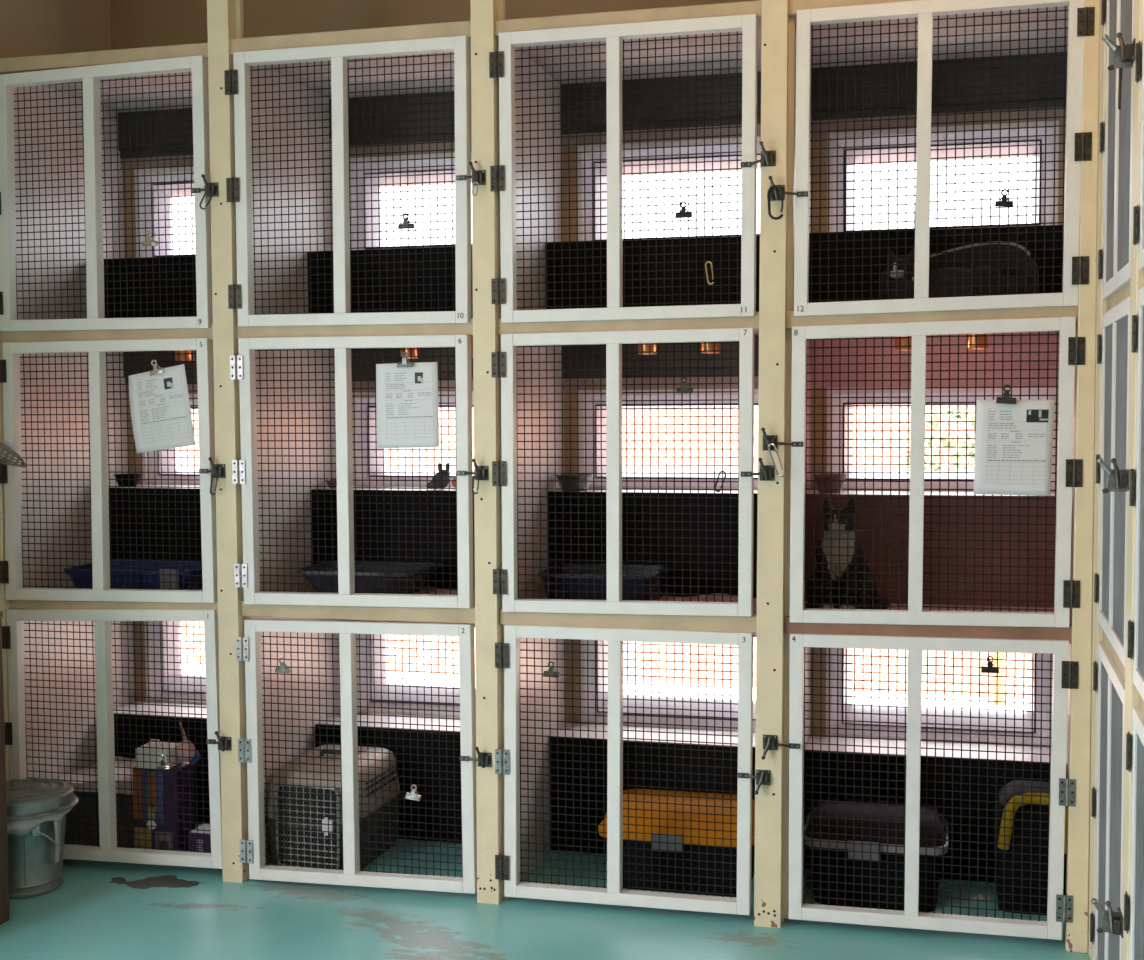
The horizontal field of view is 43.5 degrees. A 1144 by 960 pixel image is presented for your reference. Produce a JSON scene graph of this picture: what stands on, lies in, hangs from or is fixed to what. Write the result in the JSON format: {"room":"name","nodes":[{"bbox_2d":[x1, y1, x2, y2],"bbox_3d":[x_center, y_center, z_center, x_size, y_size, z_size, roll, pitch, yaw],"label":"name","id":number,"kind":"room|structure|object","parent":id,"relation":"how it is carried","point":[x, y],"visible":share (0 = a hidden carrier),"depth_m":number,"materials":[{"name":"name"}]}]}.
{"room":"animal shelter","nodes":[
{"label":"animal shelter","id":0,"kind":"room"},
{"bbox_2d":[0,0,110,57],"bbox_3d":[-2.916,-0.243,2.468,0.150,3.620,7.870,0,3,14],"label":"wall","id":1,"kind":"structure","parent":0,"point":[27,27],"depth_m":5.59,"materials":[{"name":"beige paint"}]},
{"bbox_2d":[0,442,25,467],"bbox_3d":[-2.056,-0.108,5.152,0.190,0.131,0.067,0,3,4],"label":"scoop","id":2,"kind":"object","parent":1,"relation":"attached to","point":[3,447],"visible":1,"depth_m":5.17,"materials":[{"name":"metal"}]},
{"bbox_2d":[0,824,1089,959],"bbox_3d":[-0.381,1.641,1.917,5.460,0.120,7.870,0,3,14],"label":"floor","id":3,"kind":"structure","parent":0,"point":[101,910],"depth_m":4.62,"materials":[{"name":"teal paint"}]},
{"bbox_2d":[0,611,9,924],"bbox_3d":[-2.098,0.944,4.542,0.416,1.022,0.415,0,3,14],"label":"base cabinet","id":4,"kind":"object","parent":3,"relation":"on","point":[4,878],"visible":1,"depth_m":4.67,"materials":[{"name":"brown wood"}]},
{"bbox_2d":[6,778,78,897],"bbox_3d":[-1.923,1.238,5.032,0.384,0.382,0.376,0,3,14],"label":"bin","id":5,"kind":"object","parent":3,"relation":"on","point":[37,808],"visible":0.86,"depth_m":4.93,"materials":[{"name":"metal"}]},
{"bbox_2d":[53,756,135,847],"bbox_3d":[-1.772,1.233,5.608,0.415,0.331,0.372,0,3,14],"label":"carton","id":6,"kind":"object","parent":3,"relation":"on","point":[120,763],"visible":0.27,"depth_m":5.46,"materials":[{"name":"cardboard"}]},
{"bbox_2d":[53,756,135,794],"bbox_3d":[-1.772,1.119,5.602,0.415,0.103,0.372,0,3,14],"label":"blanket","id":7,"kind":"object","parent":6,"relation":"on","point":[120,763],"depth_m":5.49,"materials":[{"name":"beige fabric"}]},
{"bbox_2d":[2,609,231,868],"bbox_3d":[-1.539,0.915,5.566,0.951,0.967,0.910,0,3,14],"label":"cage","id":8,"kind":"object","parent":3,"relation":"on","point":[72,705],"visible":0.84,"depth_m":5.25,"materials":[{"name":"paint"}]},
{"bbox_2d":[0,338,225,602],"bbox_3d":[-1.544,-0.043,5.517,0.950,0.978,0.912,0,3,14],"label":"cage","id":9,"kind":"object","parent":8,"relation":"on","point":[65,403],"visible":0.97,"depth_m":5.23,"materials":[{"name":"paint"}]},
{"bbox_2d":[0,55,218,330],"bbox_3d":[-1.550,-1.027,5.465,0.952,0.993,0.912,0,3,14],"label":"cage","id":10,"kind":"object","parent":9,"relation":"on","point":[68,136],"visible":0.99,"depth_m":5.18,"materials":[{"name":"paint"}]},
{"bbox_2d":[142,231,157,245],"bbox_3d":[-1.481,-0.847,5.035,0.054,0.053,0.022,0,3,14],"label":"clip","id":11,"kind":"object","parent":10,"relation":"attached to","point":[148,242],"visible":1,"depth_m":5.03,"materials":[{"name":"silver metal"}]},
{"bbox_2d":[175,350,194,360],"bbox_3d":[-1.503,-0.498,5.570,0.074,0.075,0.074,0,3,14],"label":"recessed light","id":12,"kind":"object","parent":10,"relation":"attached to","point":[188,356],"visible":0.49,"depth_m":5.54,"materials":[{"name":"orange"}]},
{"bbox_2d":[199,192,211,209],"bbox_3d":[-1.257,-0.959,4.924,0.048,0.060,0.006,0,3,14],"label":"hook","id":13,"kind":"object","parent":10,"relation":"attached to","point":[203,197],"visible":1,"depth_m":4.92,"materials":[{"name":"metal"}]},
{"bbox_2d":[114,474,140,485],"bbox_3d":[-1.823,0.002,5.886,0.107,0.050,0.107,0,3,14],"label":"bowl","id":14,"kind":"object","parent":9,"relation":"on","point":[118,476],"visible":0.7,"depth_m":5.85,"materials":[{"name":"black plastic"}]},
{"bbox_2d":[83,586,202,589],"bbox_3d":[-1.557,0.414,5.468,0.856,0.033,0.516,0,3,14],"label":"fleece blanket","id":15,"kind":"object","parent":9,"relation":"in","point":[198,588],"visible":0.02,"depth_m":5.46,"materials":[{"name":"fabric"}]},
{"bbox_2d":[63,560,202,589],"bbox_3d":[-1.639,0.362,5.528,0.546,0.082,0.355,0,3,14],"label":"tray","id":16,"kind":"object","parent":15,"relation":"on","point":[128,577],"visible":0.46,"depth_m":5.39,"materials":[{"name":"blue plastic"}]},
{"bbox_2d":[150,360,164,375],"bbox_3d":[-1.457,-0.394,5.043,0.055,0.058,0.022,0,3,14],"label":"clip","id":17,"kind":"object","parent":9,"relation":"attached to","point":[156,370],"visible":1,"depth_m":5.04,"materials":[{"name":"silver metal"}]},
{"bbox_2d":[128,364,195,452],"bbox_3d":[-1.447,-0.250,5.053,0.258,0.314,0.012,0,3,14],"label":"paper sheet","id":18,"kind":"object","parent":9,"relation":"attached to","point":[161,417],"visible":1,"depth_m":5.05,"materials":[{"name":"white paper"}]},
{"bbox_2d":[163,377,172,389],"bbox_3d":[-1.418,-0.339,5.041,0.038,0.044,0.001,0,3,12],"label":"photo","id":19,"kind":"object","parent":18,"relation":"attached to","point":[167,381],"depth_m":5.04},
{"bbox_2d":[210,473,217,494],"bbox_3d":[-1.240,0.014,4.972,0.032,0.077,0.006,0,3,14],"label":"hook","id":20,"kind":"object","parent":9,"relation":"attached to","point":[216,474],"visible":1,"depth_m":4.97,"materials":[{"name":"metal"}]},
{"bbox_2d":[156,754,171,768],"bbox_3d":[-1.458,1.006,5.128,0.054,0.054,0.022,0,3,14],"label":"clip","id":21,"kind":"object","parent":8,"relation":"attached to","point":[162,765],"visible":1,"depth_m":5.12,"materials":[{"name":"silver metal"}]},
{"bbox_2d":[133,739,194,851],"bbox_3d":[-1.519,1.186,5.343,0.175,0.448,0.143,0,3,14],"label":"pet carrier","id":22,"kind":"object","parent":3,"relation":"on","point":[166,802],"visible":0.56,"depth_m":5.28,"materials":[{"name":"purple plastic"}]},
{"bbox_2d":[177,721,200,763],"bbox_3d":[-1.428,0.979,5.337,0.066,0.164,0.083,1,3,29],"label":"plush toy","id":23,"kind":"object","parent":22,"relation":"on","point":[185,745],"visible":0.71,"depth_m":5.31,"materials":[{"name":"pink fabric"}]},
{"bbox_2d":[188,824,209,852],"bbox_3d":[-1.306,1.348,5.287,0.172,0.129,0.121,0,3,14],"label":"pet carrier","id":24,"kind":"object","parent":3,"relation":"on","point":[206,826],"visible":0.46,"depth_m":5.24,"materials":[{"name":"purple plastic"}]},
{"bbox_2d":[265,744,402,869],"bbox_3d":[-0.885,1.206,5.341,0.362,0.401,0.498,0,3,16],"label":"pet carrier","id":25,"kind":"object","parent":3,"relation":"on","point":[330,746],"visible":0.7,"depth_m":5.16,"materials":[{"name":"plastic"}]},
{"bbox_2d":[236,617,491,893],"bbox_3d":[-0.616,0.928,5.329,0.950,0.954,0.910,0,3,14],"label":"cage","id":26,"kind":"object","parent":3,"relation":"on","point":[303,709],"visible":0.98,"depth_m":5.02,"materials":[{"name":"paint"}]},
{"bbox_2d":[275,658,290,672],"bbox_3d":[-1.005,0.644,4.992,0.054,0.053,0.022,0,3,14],"label":"clip","id":27,"kind":"object","parent":26,"relation":"attached to","point":[281,669],"visible":1,"depth_m":4.99,"materials":[{"name":"grey metal"}]},
{"bbox_2d":[230,335,488,607],"bbox_3d":[-0.622,-0.037,5.280,0.950,0.978,0.912,0,3,14],"label":"cage","id":28,"kind":"object","parent":26,"relation":"on","point":[295,393],"visible":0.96,"depth_m":4.99,"materials":[{"name":"paint"}]},
{"bbox_2d":[325,479,336,487],"bbox_3d":[-0.927,0.015,5.677,0.103,0.034,0.103,0,3,14],"label":"bowl","id":29,"kind":"object","parent":28,"relation":"on","point":[328,481],"visible":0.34,"depth_m":5.64,"materials":[{"name":"metal"}]},
{"bbox_2d":[224,36,485,326],"bbox_3d":[-0.628,-1.021,5.229,0.952,0.993,0.912,0,3,14],"label":"cage","id":30,"kind":"object","parent":28,"relation":"on","point":[301,114],"visible":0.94,"depth_m":4.95,"materials":[{"name":"paint"}]},
{"bbox_2d":[398,213,414,228],"bbox_3d":[-0.554,-0.865,4.795,0.054,0.053,0.022,0,3,14],"label":"clip","id":31,"kind":"object","parent":30,"relation":"attached to","point":[405,225],"visible":1,"depth_m":4.79,"materials":[{"name":"metal"}]},
{"bbox_2d":[400,348,419,357],"bbox_3d":[-0.603,-0.492,5.339,0.074,0.075,0.074,0,3,14],"label":"recessed light","id":32,"kind":"object","parent":30,"relation":"attached to","point":[414,352],"visible":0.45,"depth_m":5.31,"materials":[{"name":"orange"}]},
{"bbox_2d":[471,336,472,356],"bbox_3d":[-0.370,-0.491,5.280,0.074,0.075,0.074,0,3,14],"label":"recessed light","id":33,"kind":"object","parent":30,"relation":"attached to","point":[471,336],"visible":0.09,"depth_m":5.25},
{"bbox_2d":[472,181,478,195],"bbox_3d":[-0.316,-0.950,4.683,0.023,0.047,0.006,0,3,14],"label":"hook","id":34,"kind":"object","parent":30,"relation":"attached to","point":[473,194],"visible":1,"depth_m":4.68,"materials":[{"name":"metal"}]},
{"bbox_2d":[310,586,474,605],"bbox_3d":[-0.627,0.419,5.229,0.896,0.036,0.516,0,3,14],"label":"fleece blanket","id":35,"kind":"object","parent":28,"relation":"in","point":[424,591],"visible":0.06,"depth_m":5.30,"materials":[{"name":"grey fabric"}]},
{"bbox_2d":[296,560,441,593],"bbox_3d":[-0.746,0.364,5.308,0.466,0.088,0.356,0,3,14],"label":"tray","id":36,"kind":"object","parent":35,"relation":"on","point":[381,575],"visible":0.57,"depth_m":5.19,"materials":[{"name":"grey plastic"}]},
{"bbox_2d":[397,352,412,366],"bbox_3d":[-0.559,-0.404,4.811,0.054,0.053,0.022,0,3,14],"label":"clip","id":37,"kind":"object","parent":28,"relation":"attached to","point":[404,363],"visible":1,"depth_m":4.80,"materials":[{"name":"grey metal"}]},
{"bbox_2d":[376,362,438,448],"bbox_3d":[-0.554,-0.250,4.826,0.223,0.290,0.006,0,3,14],"label":"paper sheet","id":38,"kind":"object","parent":28,"relation":"attached to","point":[407,411],"visible":1,"depth_m":4.82,"materials":[{"name":"white paper"}]},
{"bbox_2d":[415,372,422,383],"bbox_3d":[-0.513,-0.342,4.809,0.029,0.038,0.001,0,3,14],"label":"photo","id":39,"kind":"object","parent":38,"relation":"attached to","point":[418,375],"depth_m":4.81},
{"bbox_2d":[426,463,448,489],"bbox_3d":[-0.518,-0.016,5.542,0.092,0.103,0.065,-1,3,-7],"label":"mouse","id":40,"kind":"object","parent":28,"relation":"on","point":[437,476],"visible":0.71,"depth_m":5.53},
{"bbox_2d":[452,477,455,487],"bbox_3d":[-0.433,0.009,5.571,0.068,0.048,0.047,0,3,14],"label":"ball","id":41,"kind":"object","parent":28,"relation":"on","point":[454,478],"visible":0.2,"depth_m":5.56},
{"bbox_2d":[472,475,479,493],"bbox_3d":[-0.318,0.014,4.735,0.026,0.065,0.006,0,3,14],"label":"hook","id":42,"kind":"object","parent":28,"relation":"attached to","point":[473,492],"visible":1,"depth_m":4.73,"materials":[{"name":"metal"}]},
{"bbox_2d":[405,785,421,800],"bbox_3d":[-0.542,1.065,4.896,0.055,0.056,0.022,0,3,14],"label":"clip","id":43,"kind":"object","parent":26,"relation":"attached to","point":[412,796],"visible":1,"depth_m":4.89,"materials":[{"name":"metal"}]},
{"bbox_2d":[0,0,1099,952],"bbox_3d":[-0.275,-0.346,4.782,3.810,3.550,0.080,0,3,14],"label":"framework","id":44,"kind":"object","parent":3,"relation":"on","point":[775,319],"visible":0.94,"depth_m":4.69,"materials":[{"name":"beige paint"}]},
{"bbox_2d":[495,624,769,914],"bbox_3d":[0.305,0.934,5.093,0.952,0.954,0.910,0,3,14],"label":"cage","id":45,"kind":"object","parent":3,"relation":"on","point":[562,779],"visible":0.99,"depth_m":4.77,"materials":[{"name":"paint"}]},
{"bbox_2d":[543,661,559,677],"bbox_3d":[-0.068,0.626,4.750,0.054,0.054,0.022,0,3,14],"label":"clip","id":46,"kind":"object","parent":45,"relation":"attached to","point":[550,673],"visible":1,"depth_m":4.74,"materials":[{"name":"metal"}]},
{"bbox_2d":[491,328,773,616],"bbox_3d":[0.300,-0.031,5.043,0.951,0.978,0.912,0,3,14],"label":"cage","id":47,"kind":"object","parent":45,"relation":"on","point":[708,537],"visible":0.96,"depth_m":4.76,"materials":[{"name":"paint"}]},
{"bbox_2d":[556,474,592,490],"bbox_3d":[0.008,0.008,5.416,0.144,0.062,0.144,0,3,14],"label":"bowl","id":48,"kind":"object","parent":47,"relation":"on","point":[566,477],"visible":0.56,"depth_m":5.37,"materials":[{"name":"metal"}]},
{"bbox_2d":[489,14,775,335],"bbox_3d":[0.294,-1.015,4.992,0.952,0.993,0.912,0,3,14],"label":"cage","id":49,"kind":"object","parent":47,"relation":"on","point":[613,85],"visible":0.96,"depth_m":4.71,"materials":[{"name":"paint"}]},
{"bbox_2d":[638,344,656,353],"bbox_3d":[0.271,-0.486,5.115,0.074,0.075,0.074,0,3,14],"label":"recessed light","id":50,"kind":"object","parent":49,"relation":"attached to","point":[653,346],"visible":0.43,"depth_m":5.08,"materials":[{"name":"orange"}]},
{"bbox_2d":[675,201,691,217],"bbox_3d":[0.355,-0.859,4.562,0.054,0.053,0.022,0,3,14],"label":"clip","id":51,"kind":"object","parent":49,"relation":"attached to","point":[683,214],"visible":1,"depth_m":4.55,"materials":[{"name":"black metal"}]},
{"bbox_2d":[705,261,713,284],"bbox_3d":[0.437,-0.658,4.559,0.029,0.075,0.006,0,3,14],"label":"hook","id":52,"kind":"object","parent":49,"relation":"attached to","point":[707,261],"visible":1,"depth_m":4.56,"materials":[{"name":"gold metal"}]},
{"bbox_2d":[701,343,720,353],"bbox_3d":[0.490,-0.485,5.059,0.074,0.075,0.074,0,3,14],"label":"recessed light","id":53,"kind":"object","parent":49,"relation":"attached to","point":[710,346],"visible":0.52,"depth_m":5.03,"materials":[{"name":"orange"}]},
{"bbox_2d":[676,377,692,392],"bbox_3d":[0.360,-0.304,4.590,0.054,0.053,0.022,0,3,14],"label":"clip","id":54,"kind":"object","parent":47,"relation":"attached to","point":[683,389],"visible":1,"depth_m":4.58,"materials":[{"name":"metal"}]},
{"bbox_2d":[656,593,756,613],"bbox_3d":[0.296,0.425,4.992,0.891,0.036,0.516,0,3,14],"label":"fleece blanket","id":55,"kind":"object","parent":47,"relation":"in","point":[702,598],"visible":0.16,"depth_m":5.04,"materials":[{"name":"grey fabric"}]},
{"bbox_2d":[538,563,672,600],"bbox_3d":[0.122,0.365,5.080,0.431,0.098,0.346,0,3,14],"label":"tray","id":56,"kind":"object","parent":55,"relation":"on","point":[559,571],"visible":0.7,"depth_m":4.95,"materials":[{"name":"blue plastic"}]},
{"bbox_2d":[714,471,725,491],"bbox_3d":[0.474,0.004,4.585,0.039,0.069,0.006,0,3,14],"label":"hook","id":57,"kind":"object","parent":47,"relation":"attached to","point":[724,472],"visible":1,"depth_m":4.58,"materials":[{"name":"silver metal"}]},
{"bbox_2d":[598,789,754,896],"bbox_3d":[0.391,1.270,5.062,0.551,0.285,0.390,0,3,14],"label":"pet carrier","id":58,"kind":"object","parent":3,"relation":"on","point":[647,798],"visible":0.44,"depth_m":4.93,"materials":[{"name":"black plastic"}]},
{"bbox_2d":[601,789,754,838],"bbox_3d":[0.392,1.164,5.066,0.535,0.074,0.355,0,3,14],"label":"lid","id":59,"kind":"object","parent":58,"relation":"attached to","point":[647,798],"depth_m":4.95,"materials":[{"name":"orange plastic"}]},
{"bbox_2d":[803,798,947,911],"bbox_3d":[1.034,1.267,4.886,0.476,0.300,0.380,0,3,14],"label":"pet carrier","id":60,"kind":"object","parent":3,"relation":"on","point":[833,805],"visible":0.73,"depth_m":4.76,"materials":[{"name":"black plastic"}]},
{"bbox_2d":[805,798,945,846],"bbox_3d":[1.036,1.152,4.889,0.460,0.069,0.345,0,3,14],"label":"lid","id":61,"kind":"object","parent":60,"relation":"attached to","point":[833,805],"depth_m":4.78,"materials":[{"name":"grey plastic"}]},
{"bbox_2d":[761,634,1078,939],"bbox_3d":[1.189,0.940,4.866,0.984,0.955,0.910,0,3,14],"label":"cage","id":62,"kind":"object","parent":3,"relation":"on","point":[963,781],"visible":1,"depth_m":4.53,"materials":[{"name":"paint"}]},
{"bbox_2d":[761,317,1084,627],"bbox_3d":[1.183,-0.025,4.817,0.986,0.978,0.912,0,3,14],"label":"cage","id":63,"kind":"object","parent":62,"relation":"on","point":[953,558],"visible":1,"depth_m":4.51,"materials":[{"name":"paint"}]},
{"bbox_2d":[768,443,784,476],"bbox_3d":[0.639,-0.062,4.485,0.055,0.106,0.007,0,3,14],"label":"hook","id":64,"kind":"object","parent":63,"relation":"attached to","point":[769,445],"visible":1,"depth_m":4.48,"materials":[{"name":"silver metal"}]},
{"bbox_2d":[812,473,846,492],"bbox_3d":[0.930,0.012,5.179,0.124,0.066,0.124,0,3,14],"label":"bowl","id":65,"kind":"object","parent":63,"relation":"on","point":[826,476],"visible":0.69,"depth_m":5.14,"materials":[{"name":"ceramic"}]},
{"bbox_2d":[806,498,888,609],"bbox_3d":[0.945,0.250,4.926,0.285,0.382,0.275,0,3,9],"label":"cat","id":66,"kind":"object","parent":63,"relation":"in","point":[826,509],"visible":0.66,"depth_m":4.84},
{"bbox_2d":[768,0,1094,323],"bbox_3d":[1.187,-1.009,4.763,0.964,0.993,0.912,0,3,14],"label":"cage","id":67,"kind":"object","parent":63,"relation":"on","point":[922,65],"visible":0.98,"depth_m":4.45,"materials":[{"name":"paint"}]},
{"bbox_2d":[767,185,783,219],"bbox_3d":[0.630,-0.859,4.444,0.050,0.106,0.009,0,3,14],"label":"hook","id":68,"kind":"object","parent":67,"relation":"attached to","point":[774,186],"visible":1,"depth_m":4.44,"materials":[{"name":"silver metal"}]},
{"bbox_2d":[894,336,911,350],"bbox_3d":[1.136,-0.480,4.893,0.074,0.075,0.074,0,3,14],"label":"recessed light","id":69,"kind":"object","parent":67,"relation":"attached to","point":[904,342],"visible":0.44,"depth_m":4.86,"materials":[{"name":"orange"}]},
{"bbox_2d":[880,241,1038,299],"bbox_3d":[1.279,-0.663,4.743,0.510,0.268,0.330,0,3,14],"label":"bed","id":70,"kind":"object","parent":67,"relation":"in","point":[985,246],"visible":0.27,"depth_m":4.75,"materials":[{"name":"black fabric"}]},
{"bbox_2d":[886,248,1005,285],"bbox_3d":[1.236,-0.667,4.729,0.389,0.203,0.194,0,3,14],"label":"cat","id":71,"kind":"object","parent":70,"relation":"on","point":[909,259],"visible":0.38,"depth_m":4.69},
{"bbox_2d":[966,334,987,348],"bbox_3d":[1.364,-0.479,4.834,0.074,0.075,0.074,0,3,14],"label":"recessed light","id":72,"kind":"object","parent":67,"relation":"attached to","point":[971,340],"visible":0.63,"depth_m":4.80,"materials":[{"name":"orange"}]},
{"bbox_2d":[995,189,1012,206],"bbox_3d":[1.300,-0.848,4.320,0.054,0.054,0.022,0,3,14],"label":"clip","id":73,"kind":"object","parent":67,"relation":"attached to","point":[1003,202],"visible":1,"depth_m":4.31,"materials":[{"name":"black metal"}]},
{"bbox_2d":[996,385,1016,403],"bbox_3d":[1.312,-0.259,4.338,0.060,0.059,0.025,0,3,14],"label":"clip","id":74,"kind":"object","parent":63,"relation":"attached to","point":[1007,399],"visible":1,"depth_m":4.33,"materials":[{"name":"metal"}]},
{"bbox_2d":[973,400,1054,494],"bbox_3d":[1.338,-0.098,4.347,0.233,0.289,0.007,0,3,14],"label":"paper sheet","id":75,"kind":"object","parent":63,"relation":"attached to","point":[1014,442],"visible":1,"depth_m":4.35,"materials":[{"name":"white paper"}]},
{"bbox_2d":[1026,410,1048,421],"bbox_3d":[1.403,-0.193,4.325,0.065,0.039,0.001,0,3,12],"label":"photo","id":76,"kind":"object","parent":75,"relation":"attached to","point":[1031,415],"depth_m":4.32},
{"bbox_2d":[981,656,998,672],"bbox_3d":[1.282,0.564,4.400,0.054,0.053,0.022,0,3,14],"label":"clip","id":77,"kind":"object","parent":62,"relation":"attached to","point":[984,669],"visible":1,"depth_m":4.39,"materials":[{"name":"black metal"}]},
{"bbox_2d":[970,895,989,899],"bbox_3d":[1.375,1.411,4.850,0.072,0.012,0.041,0,3,14],"label":"paper scrap","id":78,"kind":"object","parent":3,"relation":"on","point":[980,897],"visible":0.79,"depth_m":4.85,"materials":[{"name":"white paper"}]},
{"bbox_2d":[994,780,1066,915],"bbox_3d":[1.538,1.213,4.803,0.235,0.411,0.309,0,3,14],"label":"pet carrier","id":79,"kind":"object","parent":3,"relation":"on","point":[1009,790],"visible":0.5,"depth_m":4.69,"materials":[{"name":"black plastic"}]},
{"bbox_2d":[1090,641,1124,959],"bbox_3d":[1.792,0.982,3.686,0.922,0.985,0.879,0,3,16],"label":"cage","id":80,"kind":"object","parent":3,"relation":"on","point":[1109,920],"visible":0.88,"depth_m":3.82,"materials":[{"name":"white paint"}]},
{"bbox_2d":[1094,296,1129,666],"bbox_3d":[1.786,0.027,3.637,0.922,0.963,0.879,0,3,16],"label":"cage","id":81,"kind":"object","parent":80,"relation":"on","point":[1113,460],"visible":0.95,"depth_m":3.75,"materials":[{"name":"white paint"}]},
{"bbox_2d":[1098,0,1134,299],"bbox_3d":[1.779,-0.966,3.585,0.922,1.011,0.879,0,3,16],"label":"cage","id":82,"kind":"object","parent":81,"relation":"on","point":[1119,38],"visible":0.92,"depth_m":3.73,"materials":[{"name":"white paint"}]},
{"bbox_2d":[1118,68,1121,109],"bbox_3d":[1.275,-0.915,3.337,0.006,0.112,0.048,1,3,24],"label":"hook","id":83,"kind":"object","parent":82,"relation":"attached to","point":[1120,69],"visible":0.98,"depth_m":3.32,"materials":[{"name":"metal"}]},
{"bbox_2d":[1088,0,1143,959],"bbox_3d":[1.315,-0.279,3.284,0.064,3.550,2.040,0,3,16],"label":"framework","id":84,"kind":"object","parent":3,"relation":"on","point":[1133,698],"visible":0.34,"depth_m":3.35,"materials":[{"name":"beige paint"}]},
{"bbox_2d":[1124,707,1143,959],"bbox_3d":[1.568,1.030,2.774,0.862,0.985,0.878,0,3,16],"label":"cage","id":85,"kind":"object","parent":3,"relation":"on","point":[1136,936],"visible":1,"depth_m":3.21,"materials":[{"name":"white paint"}]},
{"bbox_2d":[1127,287,1143,700],"bbox_3d":[1.562,0.076,2.725,0.862,0.963,0.878,0,3,16],"label":"cage","id":86,"kind":"object","parent":85,"relation":"on","point":[1138,646],"visible":1,"depth_m":3.19,"materials":[{"name":"white paint"}]},
{"bbox_2d":[1133,0,1143,270],"bbox_3d":[1.555,-0.917,2.674,0.862,1.011,0.878,0,3,16],"label":"cage","id":87,"kind":"object","parent":86,"relation":"on","point":[1137,59],"visible":1,"depth_m":3.17,"materials":[{"name":"white paint"}]},
{"bbox_2d":[110,0,1091,865],"bbox_3d":[0.585,-0.425,5.523,5.110,3.620,0.200,0,3,14],"label":"wall","id":88,"kind":"structure","parent":0,"point":[134,23],"depth_m":5.68,"materials":[{"name":"brown paint"}]},
{"bbox_2d":[134,166,195,257],"bbox_3d":[-1.415,-1.099,5.968,0.810,0.397,0.146,0,3,14],"label":"window","id":89,"kind":"structure","parent":88,"relation":"in","point":[173,169],"depth_m":6.01,"materials":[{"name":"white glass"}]},
{"bbox_2d":[142,394,199,484],"bbox_3d":[-1.409,-0.172,6.016,0.810,0.380,0.146,0,3,14],"label":"window","id":90,"kind":"structure","parent":88,"relation":"in","point":[157,453],"depth_m":6.06,"materials":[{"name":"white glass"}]},
{"bbox_2d":[144,621,205,704],"bbox_3d":[-1.403,0.732,6.062,0.810,0.420,0.146,0,3,14],"label":"window","id":91,"kind":"structure","parent":88,"relation":"in","point":[176,623],"depth_m":6.12,"materials":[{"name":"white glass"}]},
{"bbox_2d":[349,152,471,249],"bbox_3d":[-0.493,-1.093,5.731,0.810,0.397,0.146,0,3,14],"label":"window","id":92,"kind":"structure","parent":88,"relation":"in","point":[418,163],"depth_m":5.77,"materials":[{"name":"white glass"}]},
{"bbox_2d":[352,391,473,486],"bbox_3d":[-0.487,-0.166,5.779,0.810,0.380,0.146,0,3,14],"label":"window","id":93,"kind":"structure","parent":88,"relation":"in","point":[444,399],"depth_m":5.82,"materials":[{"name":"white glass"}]},
{"bbox_2d":[356,620,475,716],"bbox_3d":[-0.481,0.738,5.826,0.810,0.420,0.146,0,3,14],"label":"window","id":94,"kind":"structure","parent":88,"relation":"in","point":[413,690],"depth_m":5.87,"materials":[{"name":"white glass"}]},
{"bbox_2d":[580,633,755,731],"bbox_3d":[0.441,0.744,5.589,0.810,0.420,0.146,0,3,14],"label":"window","id":95,"kind":"structure","parent":88,"relation":"in","point":[591,648],"depth_m":5.62,"materials":[{"name":"white plastic"}]},
{"bbox_2d":[578,389,758,488],"bbox_3d":[0.435,-0.160,5.542,0.810,0.380,0.146,0,3,14],"label":"window","id":96,"kind":"structure","parent":88,"relation":"in","point":[718,395],"depth_m":5.55,"materials":[{"name":"white plastic"}]},
{"bbox_2d":[577,136,760,241],"bbox_3d":[0.429,-1.087,5.494,0.810,0.397,0.146,0,3,14],"label":"window","id":97,"kind":"structure","parent":88,"relation":"in","point":[733,147],"depth_m":5.51,"materials":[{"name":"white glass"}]},
{"bbox_2d":[826,648,1052,746],"bbox_3d":[1.363,0.750,5.352,0.810,0.420,0.146,0,3,14],"label":"window","id":98,"kind":"structure","parent":88,"relation":"in","point":[1037,656],"depth_m":5.35,"materials":[{"name":"white plastic"}]},
{"bbox_2d":[827,386,1055,491],"bbox_3d":[1.357,-0.153,5.305,0.810,0.380,0.146,0,3,14],"label":"window","id":99,"kind":"structure","parent":88,"relation":"in","point":[1042,390],"depth_m":5.31,"materials":[{"name":"white plastic"}]},
{"bbox_2d":[827,120,1058,231],"bbox_3d":[1.351,-1.081,5.257,0.810,0.397,0.146,0,3,14],"label":"window","id":100,"kind":"structure","parent":88,"relation":"in","point":[1049,130],"depth_m":5.22,"materials":[{"name":"white plastic"}]},
{"bbox_2d":[177,408,1026,698],"bbox_3d":[0.791,0.389,8.337,16.000,1.940,0.200,0,3,14],"label":"window panes","id":101,"kind":"structure","parent":0,"point":[860,418],"depth_m":8.23,"materials":[{"name":"glass"}]},
{"bbox_2d":[182,663,1026,710],"bbox_3d":[0.457,1.379,7.064,16.000,0.260,2.530,0,3,14],"label":"ground","id":102,"kind":"structure","parent":0,"point":[631,687],"depth_m":8.04,"materials":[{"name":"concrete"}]},
{"bbox_2d":[903,409,1004,705],"bbox_3d":[2.084,0.357,7.658,0.638,1.699,0.392,0,3,14],"label":"shrub","id":103,"kind":"object","parent":102,"relation":"on","point":[971,451],"visible":0.23,"depth_m":7.66,"materials":[{"name":"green plant"}]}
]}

